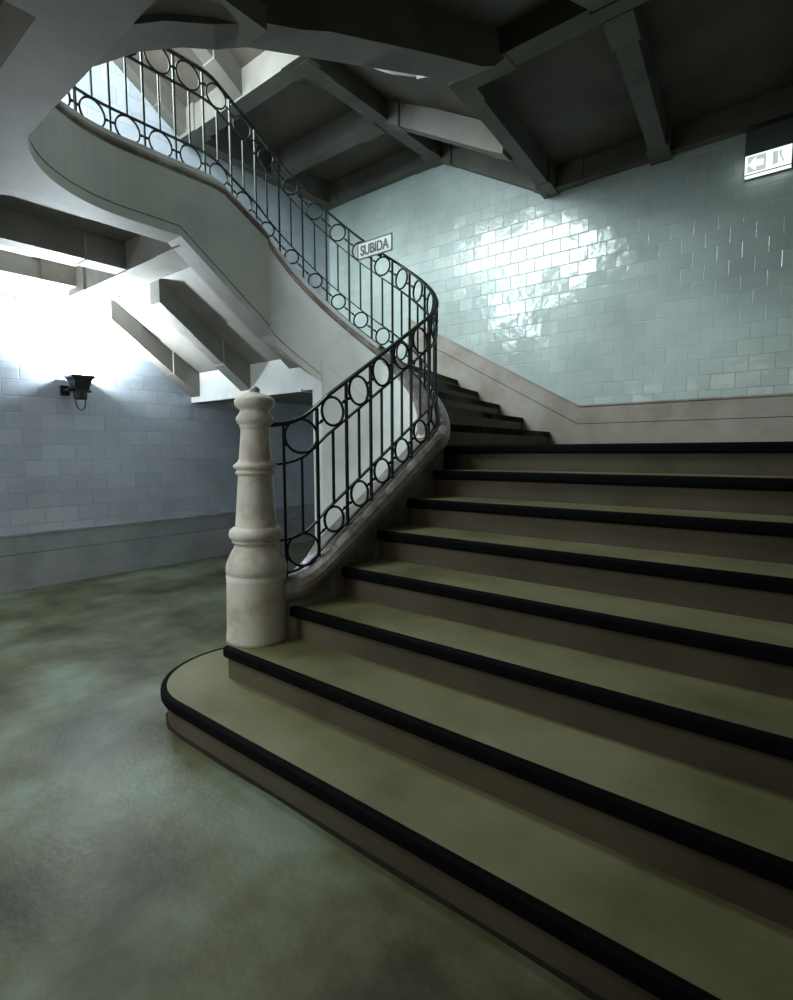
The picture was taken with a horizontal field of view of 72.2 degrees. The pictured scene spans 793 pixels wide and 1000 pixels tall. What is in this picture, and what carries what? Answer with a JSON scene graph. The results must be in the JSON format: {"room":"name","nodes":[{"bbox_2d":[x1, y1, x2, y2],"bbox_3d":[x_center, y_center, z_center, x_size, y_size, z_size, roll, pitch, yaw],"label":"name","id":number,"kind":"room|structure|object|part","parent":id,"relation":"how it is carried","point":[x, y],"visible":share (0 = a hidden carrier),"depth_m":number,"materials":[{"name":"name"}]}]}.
{"room":"stairwell","nodes":[
{"label":"stairwell","id":0,"kind":"room"},
{"bbox_2d":[0,0,266,302],"bbox_3d":[-2.366,-1.812,0.880,7.268,0.347,6.622,4,7,39],"label":"ceiling","id":1,"kind":"structure","parent":0,"point":[47,47],"depth_m":2.57,"materials":[{"name":"paint"}]},
{"bbox_2d":[0,61,329,556],"bbox_3d":[-4.226,-2.347,4.483,0.250,6.550,9.900,4,7,39],"label":"wall","id":2,"kind":"structure","parent":0,"point":[139,448],"depth_m":5.83,"materials":[{"name":"tile"}]},
{"bbox_2d":[60,374,94,410],"bbox_3d":[-3.196,-1.073,5.460,0.250,0.350,0.237,4,7,39],"label":"wall lamp","id":3,"kind":"object","parent":2,"relation":"attached to","point":[79,384],"visible":1,"depth_m":5.41,"materials":[{"name":"metal"}]},
{"bbox_2d":[64,374,94,389],"bbox_3d":[-3.170,-1.175,5.444,0.200,0.135,0.214,4,7,39],"label":"hood","id":4,"kind":"object","parent":3,"relation":"attached to","point":[76,381],"depth_m":5.39,"materials":[{"name":"metal"}]},
{"bbox_2d":[0,503,314,593],"bbox_3d":[-4.105,0.651,4.662,0.034,0.545,9.900,4,7,39],"label":"baseboard","id":5,"kind":"structure","parent":2,"relation":"attached to","point":[28,570],"depth_m":5.93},
{"bbox_2d":[0,540,591,999],"bbox_3d":[-1.310,1.215,2.420,7.850,0.200,10.500,4,7,39],"label":"floor","id":6,"kind":"structure","parent":0,"point":[135,865],"depth_m":1.77,"materials":[{"name":"concrete"}]},
{"bbox_2d":[1,100,792,999],"bbox_3d":[0.206,-0.796,4.126,7.269,3.489,5.063,4,7,39],"label":"staircase","id":7,"kind":"structure","parent":6,"relation":"on","point":[545,689],"depth_m":2.27,"materials":[{"name":"stone"}]},
{"bbox_2d":[67,49,438,576],"bbox_3d":[-0.932,-1.476,3.639,1.895,3.642,2.817,4,7,39],"label":"stair railing","id":8,"kind":"object","parent":7,"relation":"on","point":[432,320],"visible":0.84,"depth_m":3.77,"materials":[{"name":"metal"}]},
{"bbox_3d":[-0.930,-1.667,3.621,1.856,2.832,2.783,4,7,39],"label":"rail","id":9,"kind":"part","parent":8,"relation":"part of","materials":[{"name":"metal"}]},
{"bbox_3d":[-0.931,-1.874,3.603,1.874,2.844,2.801,4,7,39],"label":"handrail","id":10,"kind":"part","parent":8,"relation":"part of","materials":[{"name":"metal"}]},
{"bbox_3d":[-0.928,-1.088,3.673,1.856,2.832,2.783,4,7,39],"label":"rail","id":11,"kind":"part","parent":8,"relation":"part of","materials":[{"name":"metal"}]},
{"bbox_2d":[357,232,392,260],"bbox_3d":[-0.158,-2.151,4.651,0.390,0.141,0.100,4,7,39],"label":"direction sign","id":12,"kind":"object","parent":8,"relation":"attached to","point":[376,246],"visible":1,"depth_m":4.61,"materials":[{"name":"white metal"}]},
{"bbox_2d":[226,385,286,648],"bbox_3d":[-0.736,0.074,2.817,0.317,1.316,0.316,4,7,39],"label":"newel post","id":13,"kind":"object","parent":7,"relation":"on","point":[256,566],"visible":0.98,"depth_m":2.72,"materials":[{"name":"stone"}]},
{"bbox_2d":[329,133,792,404],"bbox_3d":[1.889,-2.510,6.031,7.750,6.550,0.250,4,7,39],"label":"wall","id":14,"kind":"structure","parent":0,"point":[672,279],"depth_m":5.67,"materials":[{"name":"tile"}]},
{"bbox_2d":[93,0,792,209],"bbox_3d":[0.236,-3.581,3.927,7.271,3.249,4.973,4,7,39],"label":"ceiling","id":15,"kind":"structure","parent":14,"relation":"attached to","point":[355,99],"depth_m":4.64,"materials":[{"name":"concrete"}]},
{"bbox_2d":[407,318,792,443],"bbox_3d":[2.384,-1.236,5.558,5.750,2.093,0.036,4,7,39],"label":"baseboard","id":16,"kind":"structure","parent":14,"relation":"attached to","point":[536,417],"depth_m":5.68,"materials":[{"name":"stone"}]},
{"bbox_2d":[744,118,792,180],"bbox_3d":[3.200,-3.001,4.670,0.345,0.380,0.120,4,7,39],"label":"exit sign","id":17,"kind":"object","parent":14,"relation":"attached to","point":[768,149],"visible":1,"depth_m":4.64,"materials":[{"name":"grey plastic"}]},
{"bbox_3d":[3.193,-2.904,4.674,0.336,0.163,0.073,4,7,39],"label":"light panel","id":18,"kind":"part","parent":17,"relation":"part of","materials":[{"name":"white plastic"}]}
]}

